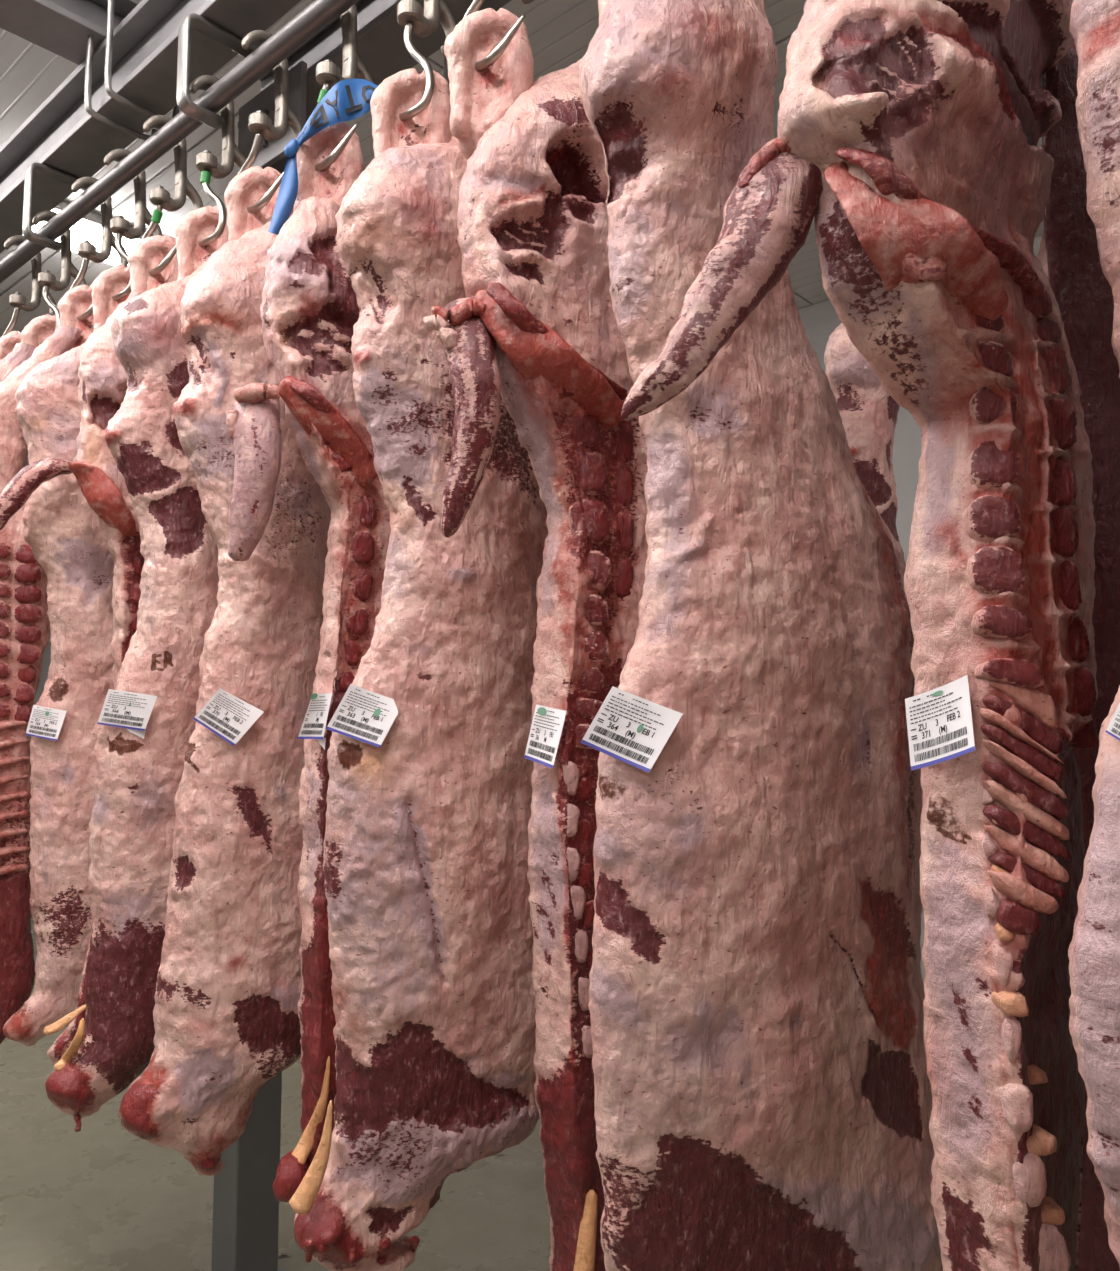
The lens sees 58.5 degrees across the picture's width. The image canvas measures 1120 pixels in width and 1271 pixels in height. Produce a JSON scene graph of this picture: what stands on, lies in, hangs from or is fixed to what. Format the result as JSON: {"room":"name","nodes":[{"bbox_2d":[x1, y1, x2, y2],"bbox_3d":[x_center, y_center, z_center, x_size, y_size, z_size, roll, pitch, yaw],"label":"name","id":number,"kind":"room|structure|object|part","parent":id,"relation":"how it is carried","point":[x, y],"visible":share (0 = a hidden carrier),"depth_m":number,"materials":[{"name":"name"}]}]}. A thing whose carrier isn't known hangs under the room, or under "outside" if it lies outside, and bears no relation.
{"room":"workspace","nodes":[
{"label":"workspace","id":0,"kind":"room"},
{"bbox_2d":[26,456,50,739],"bbox_3d":[-7.660,0.104,7.723,0.100,4.500,10.398,-4,-7,42],"label":"wall","id":1,"kind":"structure","parent":0,"point":[47,654],"depth_m":10.27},
{"bbox_2d":[0,284,93,1043],"bbox_3d":[-1.607,0.056,2.979,0.437,2.350,0.171,5,-7,-44],"label":"beef","id":2,"kind":"object","parent":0,"point":[24,620],"visible":0.63,"depth_m":2.92,"materials":[{"name":"pink food"}]},
{"bbox_2d":[0,913,550,1270],"bbox_3d":[-1.976,1.863,2.438,15.197,0.100,10.398,-4,-7,42],"label":"floor","id":3,"kind":"structure","parent":0,"point":[101,1196],"depth_m":3.34,"materials":[{"name":"concrete"}]},
{"bbox_2d":[211,61,306,1270],"bbox_3d":[-0.824,0.108,2.906,0.400,3.477,0.240,-4,-7,42],"label":"steel column","id":4,"kind":"structure","parent":3,"relation":"on","point":[245,1226],"depth_m":2.81,"materials":[{"name":"grey metal"}]},
{"bbox_3d":[-0.856,-1.512,2.962,0.340,0.240,0.020,-4,-7,42],"label":"gusset plate","id":5,"kind":"part","parent":4,"relation":"part of","materials":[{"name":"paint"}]},
{"bbox_2d":[238,0,511,125],"bbox_3d":[0.665,-1.824,1.771,4.365,0.220,0.180,-4,-7,42],"label":"steel beam","id":6,"kind":"structure","parent":4,"relation":"on","point":[382,49],"depth_m":2.81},
{"bbox_2d":[444,56,449,91],"bbox_3d":[-0.453,-0.222,3.888,0.039,4.300,0.039,0,-5,0],"label":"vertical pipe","id":7,"kind":"object","parent":3,"relation":"on","point":[445,58],"visible":0.02,"depth_m":4.05,"materials":[{"name":"metal"}]},
{"bbox_2d":[0,0,1072,337],"bbox_3d":[-2.775,-2.498,3.264,16.991,0.130,10.792,-4,-7,42],"label":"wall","id":8,"kind":"structure","parent":0,"point":[560,33],"depth_m":4.38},
{"bbox_3d":[-3.833,-2.236,5.814,2.388,0.040,1.188,-4,-7,42],"label":"panel","id":9,"kind":"part","parent":8,"relation":"part of","materials":[{"name":"white metal"}]},
{"bbox_3d":[-3.031,-2.160,6.703,2.388,0.040,1.188,-4,-7,42],"label":"panel","id":10,"kind":"part","parent":8,"relation":"part of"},
{"bbox_2d":[52,201,69,212],"bbox_3d":[-2.536,-2.227,5.084,0.145,0.100,0.032,-4,-7,42],"label":"ceiling light","id":11,"kind":"object","parent":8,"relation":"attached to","point":[63,204],"depth_m":5.20,"materials":[{"name":"metal"}]},
{"bbox_2d":[70,211,101,252],"bbox_3d":[-2.522,-2.202,5.386,0.528,0.100,0.218,-4,-7,42],"label":"ceiling light","id":12,"kind":"object","parent":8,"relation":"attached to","point":[88,227],"depth_m":5.35,"materials":[{"name":"metal"}]},
{"bbox_2d":[104,248,119,265],"bbox_3d":[-2.510,-2.180,5.638,0.203,0.100,0.110,-4,-7,42],"label":"ceiling light","id":13,"kind":"object","parent":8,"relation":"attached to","point":[114,259],"depth_m":5.66,"materials":[{"name":"metal"}]},
{"bbox_2d":[122,231,145,254],"bbox_3d":[-2.330,-2.196,5.454,0.329,0.100,0.108,-4,-7,42],"label":"ceiling light","id":14,"kind":"object","parent":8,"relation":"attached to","point":[128,244],"depth_m":5.50,"materials":[{"name":"metal"}]},
{"bbox_2d":[104,0,179,117],"bbox_3d":[-1.260,-2.012,3.054,0.019,0.873,0.232,-4,-7,42],"label":"rod","id":15,"kind":"object","parent":8,"relation":"hanging from","point":[111,3],"visible":0.63,"depth_m":2.95,"materials":[{"name":"metal"}]},
{"bbox_2d":[0,0,300,253],"bbox_3d":[-2.108,-1.652,3.789,11.198,0.220,0.150,-4,-7,42],"label":"steel beam","id":16,"kind":"structure","parent":15,"relation":"hanging from","point":[60,134],"depth_m":3.11,"materials":[{"name":"grey metal"}]},
{"bbox_2d":[0,0,141,64],"bbox_3d":[-3.224,-2.077,1.174,0.200,0.180,5.561,-4,-7,42],"label":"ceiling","id":17,"kind":"structure","parent":16,"relation":"on","point":[62,28],"depth_m":3.04,"materials":[{"name":"white metal"}]},
{"bbox_2d":[84,35,157,140],"bbox_3d":[-1.363,-1.704,3.121,0.019,0.270,0.232,-4,-7,42],"label":"rod","id":18,"kind":"object","parent":17,"relation":"hanging from","point":[90,39],"visible":0.72,"depth_m":3.04,"materials":[{"name":"metal"}]},
{"bbox_2d":[0,0,359,282],"bbox_3d":[-2.098,-1.409,3.779,11.198,0.263,0.255,-4,-7,42],"label":"rail","id":19,"kind":"object","parent":16,"relation":"hanging from","point":[319,14],"visible":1,"depth_m":2.70,"materials":[{"name":"metal"}]},
{"bbox_2d":[3,235,56,335],"bbox_3d":[-1.909,-1.187,3.564,0.180,0.463,0.149,0,-5,0],"label":"trolley","id":20,"kind":"object","parent":19,"relation":"hanging from","point":[17,300],"visible":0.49,"depth_m":3.55,"materials":[{"name":"metal"}]},
{"bbox_2d":[0,331,20,360],"bbox_3d":[-2.004,0.029,3.378,0.180,2.228,0.372,-5,-7,43],"label":"beef","id":21,"kind":"object","parent":20,"relation":"hanging from","point":[8,342],"visible":0.17,"depth_m":3.51,"materials":[{"name":"pink food"}]},
{"bbox_2d":[32,211,86,343],"bbox_3d":[-1.706,-1.200,3.395,0.145,0.464,0.147,0,-5,0],"label":"trolley","id":22,"kind":"object","parent":19,"relation":"hanging from","point":[46,279],"visible":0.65,"depth_m":3.38,"materials":[{"name":"metal"}]},
{"bbox_2d":[0,314,56,381],"bbox_3d":[-1.817,0.042,3.194,0.408,2.264,0.177,5,-7,-43],"label":"beef","id":23,"kind":"object","parent":22,"relation":"hanging from","point":[40,328],"visible":0.17,"depth_m":3.33,"materials":[{"name":"pink food"}]},
{"bbox_2d":[70,177,128,320],"bbox_3d":[-1.486,-1.218,3.184,0.173,0.464,0.149,0,-5,0],"label":"trolley","id":24,"kind":"object","parent":19,"relation":"hanging from","point":[86,250],"visible":0.66,"depth_m":3.17,"materials":[{"name":"metal"}]},
{"bbox_2d":[104,149,161,299],"bbox_3d":[-1.299,-1.231,3.031,0.143,0.465,0.147,0,-5,0],"label":"trolley","id":25,"kind":"object","parent":19,"relation":"hanging from","point":[119,226],"visible":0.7,"depth_m":3.01,"materials":[{"name":"metal"}]},
{"bbox_2d":[3,264,130,1046],"bbox_3d":[-1.365,0.004,2.867,0.181,2.244,0.391,-4,-7,43],"label":"beef","id":26,"kind":"object","parent":25,"relation":"hanging from","point":[65,536],"visible":0.45,"depth_m":2.79,"materials":[{"name":"pink food"}]},
{"bbox_2d":[25,705,66,740],"bbox_3d":[-1.404,0.239,2.734,0.098,0.099,0.016,1,-5,-12],"label":"paper label","id":27,"kind":"object","parent":26,"relation":"attached to","point":[44,722],"visible":1,"depth_m":2.73,"materials":[{"name":"white paper"}]},
{"bbox_2d":[30,707,57,722],"bbox_3d":[-1.410,0.218,2.737,0.068,0.044,0.006,2,-5,-17],"label":"print","id":28,"kind":"object","parent":27,"relation":"on","point":[38,714],"depth_m":2.74},
{"bbox_2d":[141,115,203,275],"bbox_3d":[-1.126,-1.245,2.862,0.170,0.465,0.148,0,-5,0],"label":"trolley","id":29,"kind":"object","parent":19,"relation":"hanging from","point":[159,196],"visible":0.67,"depth_m":2.85,"materials":[{"name":"metal"}]},
{"bbox_2d":[0,235,177,1065],"bbox_3d":[-1.274,-0.022,2.660,0.493,2.247,0.234,2,-5,-27],"label":"beef","id":30,"kind":"object","parent":29,"relation":"hanging from","point":[102,387],"visible":0.27,"depth_m":2.66,"materials":[{"name":"pink food"}]},
{"bbox_2d":[190,75,245,245],"bbox_3d":[-0.916,-1.259,2.688,0.140,0.466,0.147,0,-5,0],"label":"trolley","id":31,"kind":"object","parent":19,"relation":"hanging from","point":[206,162],"visible":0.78,"depth_m":2.66,"materials":[{"name":"metal"}]},
{"bbox_2d":[45,206,228,1131],"bbox_3d":[-0.996,-0.001,2.504,0.433,2.298,0.205,5,-7,-44],"label":"beef","id":32,"kind":"object","parent":31,"relation":"hanging from","point":[132,823],"visible":0.54,"depth_m":2.42,"materials":[{"name":"pink food"}]},
{"bbox_2d":[97,689,156,730],"bbox_3d":[-1.030,0.177,2.382,0.136,0.100,0.007,0,-5,-5],"label":"paper label","id":33,"kind":"object","parent":32,"relation":"attached to","point":[123,709],"visible":1,"depth_m":2.38,"materials":[{"name":"white paper"}]},
{"bbox_2d":[105,692,145,708],"bbox_3d":[-1.034,0.157,2.383,0.098,0.044,0.003,0,-5,-5],"label":"print","id":34,"kind":"object","parent":33,"relation":"on","point":[114,700],"depth_m":2.38},
{"bbox_2d":[126,728,145,738],"bbox_3d":[-1.014,0.233,2.386,0.049,0.029,0.002,1,-5,-13],"label":"paper slip","id":35,"kind":"object","parent":32,"relation":"attached to","point":[139,733],"visible":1,"depth_m":2.39,"materials":[{"name":"white paper"}]},
{"bbox_2d":[238,30,302,212],"bbox_3d":[-0.736,-1.274,2.514,0.166,0.466,0.148,0,-5,0],"label":"trolley","id":36,"kind":"object","parent":19,"relation":"hanging from","point":[260,125],"visible":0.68,"depth_m":2.50,"materials":[{"name":"metal"}]},
{"bbox_2d":[118,166,330,1175],"bbox_3d":[-0.732,0.022,2.376,0.239,2.382,0.502,-4,-6,38],"label":"beef","id":37,"kind":"object","parent":36,"relation":"hanging from","point":[226,1020],"visible":0.68,"depth_m":2.29,"materials":[{"name":"pink food"}]},
{"bbox_2d":[193,688,262,745],"bbox_3d":[-0.746,0.183,2.251,0.152,0.130,0.013,2,-5,-17],"label":"paper label","id":38,"kind":"object","parent":37,"relation":"attached to","point":[226,715],"visible":1,"depth_m":2.25,"materials":[{"name":"white paper"}]},
{"bbox_2d":[206,693,249,719],"bbox_3d":[-0.748,0.161,2.255,0.094,0.063,0.006,1,-5,-13],"label":"print","id":39,"kind":"object","parent":38,"relation":"attached to","point":[222,706],"depth_m":2.26},
{"bbox_2d":[315,4,372,170],"bbox_3d":[-0.521,-1.289,2.323,0.164,0.468,0.148,0,-5,0],"label":"trolley","id":40,"kind":"object","parent":19,"relation":"hanging from","point":[328,75],"visible":0.6,"depth_m":2.33,"materials":[{"name":"metal"}]},
{"bbox_2d":[226,122,390,1202],"bbox_3d":[-0.520,0.006,2.216,0.254,2.371,0.414,-5,-7,43],"label":"beef","id":41,"kind":"object","parent":40,"relation":"hanging from","point":[309,309],"visible":0.56,"depth_m":2.15,"materials":[{"name":"pink food"}]},
{"bbox_2d":[297,693,331,738],"bbox_3d":[-0.514,0.169,2.091,0.098,0.096,0.015,-3,-6,30],"label":"paper label","id":42,"kind":"object","parent":41,"relation":"attached to","point":[314,723],"visible":1,"depth_m":2.09,"materials":[{"name":"white paper"}]},
{"bbox_2d":[305,696,324,720],"bbox_3d":[-0.510,0.153,2.090,0.060,0.051,0.007,-2,-5,25],"label":"print","id":43,"kind":"object","parent":42,"relation":"on","point":[316,708],"depth_m":2.09},
{"bbox_2d":[317,738,325,749],"bbox_3d":[-0.499,0.227,2.089,0.023,0.025,0.002,-1,-5,16],"label":"paper slip","id":44,"kind":"object","parent":41,"relation":"attached to","point":[321,741],"visible":1,"depth_m":2.09,"materials":[{"name":"white paper"}]},
{"bbox_2d":[268,79,377,234],"bbox_3d":[-0.527,-1.082,2.245,0.248,0.379,0.065,0,-5,-4],"label":"strap","id":45,"kind":"object","parent":40,"relation":"hanging from","point":[348,99],"visible":0.96,"depth_m":2.24,"materials":[{"name":"plastic"}]},
{"bbox_2d":[397,0,455,119],"bbox_3d":[-0.290,-1.304,2.128,0.136,0.470,0.147,0,-5,0],"label":"trolley","id":46,"kind":"object","parent":19,"relation":"hanging from","point":[410,16],"visible":0.86,"depth_m":2.09,"materials":[{"name":"metal"}]},
{"bbox_2d":[289,68,547,1270],"bbox_3d":[-0.231,-0.003,2.035,0.636,2.378,0.224,4,-6,-37],"label":"beef","id":47,"kind":"object","parent":46,"relation":"hanging from","point":[426,844],"visible":0.73,"depth_m":1.93,"materials":[{"name":"pink food"}]},
{"bbox_2d":[326,684,397,747],"bbox_3d":[-0.369,0.149,1.869,0.132,0.119,0.024,0,-5,0],"label":"paper label","id":48,"kind":"object","parent":47,"relation":"attached to","point":[363,715],"visible":1,"depth_m":1.87,"materials":[{"name":"white paper"}]},
{"bbox_2d":[340,689,386,715],"bbox_3d":[-0.367,0.126,1.876,0.093,0.052,0.009,0,-5,-3],"label":"print","id":49,"kind":"object","parent":48,"relation":"attached to","point":[355,702],"depth_m":1.88},
{"bbox_2d":[463,0,533,71],"bbox_3d":[-0.122,-1.317,1.967,0.158,0.471,0.147,0,-5,0],"label":"trolley","id":50,"kind":"object","parent":19,"relation":"hanging from","point":[489,60],"visible":0.62,"depth_m":1.89,"materials":[{"name":"metal"}]},
{"bbox_2d":[423,8,647,1270],"bbox_3d":[0.027,0.044,1.888,0.603,2.524,0.251,2,-5,-21],"label":"beef","id":51,"kind":"object","parent":50,"relation":"hanging from","point":[535,327],"visible":0.55,"depth_m":1.83,"materials":[{"name":"pink food"}]},
{"bbox_2d":[524,704,565,768],"bbox_3d":[-0.026,0.181,1.801,0.078,0.114,0.026,-4,-6,37],"label":"paper label","id":52,"kind":"object","parent":51,"relation":"attached to","point":[547,722],"visible":1,"depth_m":1.80,"materials":[{"name":"white paper"}]},
{"bbox_2d":[531,710,559,736],"bbox_3d":[-0.025,0.158,1.808,0.058,0.052,0.009,-2,-5,26],"label":"print","id":53,"kind":"object","parent":52,"relation":"on","point":[545,723],"depth_m":1.81},
{"bbox_3d":[0.160,-1.337,1.717,0.153,0.475,0.147,0,-5,0],"label":"trolley","id":54,"kind":"object","parent":19,"relation":"hanging from","visible":0},
{"bbox_2d":[579,0,942,1270],"bbox_3d":[0.414,0.012,1.726,0.882,2.475,0.266,3,-6,-34],"label":"beef","id":55,"kind":"object","parent":54,"relation":"hanging from","point":[763,1099],"visible":0.84,"depth_m":1.55,"materials":[{"name":"pink food"}]},
{"bbox_2d":[581,686,682,772],"bbox_3d":[0.105,0.137,1.472,0.150,0.126,0.023,-1,-5,12],"label":"paper label","id":56,"kind":"object","parent":55,"relation":"attached to","point":[631,729],"visible":1,"depth_m":1.48,"materials":[{"name":"white paper"}]},
{"bbox_2d":[597,693,663,729],"bbox_3d":[0.104,0.112,1.479,0.099,0.055,0.007,-1,-5,8],"label":"print","id":57,"kind":"object","parent":56,"relation":"on","point":[618,711],"depth_m":1.48},
{"bbox_3d":[0.494,-1.359,1.421,0.144,0.481,0.147,0,-5,0],"label":"trolley","id":58,"kind":"object","parent":19,"relation":"hanging from","visible":0},
{"bbox_2d":[621,0,1119,1270],"bbox_3d":[0.583,-0.072,1.359,1.046,2.380,0.296,3,-6,-35],"label":"beef","id":59,"kind":"object","parent":58,"relation":"hanging from","point":[909,132],"visible":0.95,"depth_m":1.22,"materials":[{"name":"pink food"}]},
{"bbox_2d":[905,675,974,770],"bbox_3d":[0.461,0.106,1.211,0.089,0.116,0.023,-5,-7,43],"label":"paper label","id":60,"kind":"object","parent":59,"relation":"attached to","point":[939,720],"visible":1,"depth_m":1.21,"materials":[{"name":"white paper"}]},
{"bbox_2d":[910,692,961,739],"bbox_3d":[0.458,0.098,1.220,0.063,0.060,0.009,-3,-6,33],"label":"print","id":61,"kind":"object","parent":60,"relation":"on","point":[933,715],"depth_m":1.22},
{"bbox_3d":[0.699,-1.372,1.241,0.136,0.485,0.147,0,-5,0],"label":"trolley","id":62,"kind":"object","parent":19,"relation":"hanging from","visible":0},
{"bbox_2d":[1068,0,1119,1266],"bbox_3d":[0.833,-0.240,1.222,0.772,2.067,0.236,4,-7,-43],"label":"beef","id":63,"kind":"object","parent":62,"relation":"hanging from","point":[1094,948],"visible":1,"depth_m":0.99,"materials":[{"name":"pink food"}]},
{"bbox_2d":[1105,702,1119,740],"bbox_3d":[0.579,0.095,0.990,0.068,0.068,0.017,-4,-7,42],"label":"paper label","id":64,"kind":"object","parent":63,"relation":"attached to","point":[1113,729],"visible":1,"depth_m":1.00,"materials":[{"name":"white paper"}]},
{"bbox_3d":[-2.050,-2.372,4.215,2.388,0.040,1.188,-4,-7,42],"label":"panel","id":65,"kind":"part","parent":8,"relation":"part of","materials":[{"name":"white metal"}]},
{"bbox_3d":[-1.247,-2.296,5.103,2.388,0.040,1.188,-4,-7,42],"label":"panel","id":66,"kind":"part","parent":8,"relation":"part of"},
{"bbox_3d":[0.536,-2.432,3.503,2.388,0.040,1.188,-4,-7,42],"label":"panel","id":67,"kind":"part","parent":8,"relation":"part of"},
{"bbox_3d":[0.358,-2.145,6.880,2.388,0.040,1.188,-4,-7,42],"label":"panel","id":68,"kind":"part","parent":8,"relation":"part of","materials":[{"name":"grey"}]},
{"bbox_3d":[2.141,-2.281,5.280,2.388,0.040,1.188,-4,-7,42],"label":"panel","id":69,"kind":"part","parent":8,"relation":"part of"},
{"bbox_3d":[1.339,-2.357,4.392,2.388,0.040,1.188,-4,-7,42],"label":"panel","id":70,"kind":"part","parent":8,"relation":"part of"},
{"bbox_2d":[824,322,899,542],"bbox_3d":[0.831,0.008,2.674,0.205,2.288,0.433,-3,-6,34],"label":"beef","id":71,"kind":"object","parent":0,"point":[868,413],"visible":0.12,"depth_m":2.64,"materials":[{"name":"pink food"}]},
{"bbox_2d":[798,235,1041,982],"bbox_3d":[1.536,0.001,6.511,15.397,4.500,0.100,-4,-7,42],"label":"wall","id":72,"kind":"structure","parent":0,"point":[820,319],"depth_m":6.05,"materials":[{"name":"grey paint"}]},
{"bbox_2d":[1037,228,1047,276],"bbox_3d":[1.333,0.034,2.464,0.226,2.377,0.614,-2,-5,23],"label":"beef","id":73,"kind":"object","parent":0,"point":[1042,255],"visible":0.02,"depth_m":2.49,"materials":[{"name":"pink food"}]}
]}

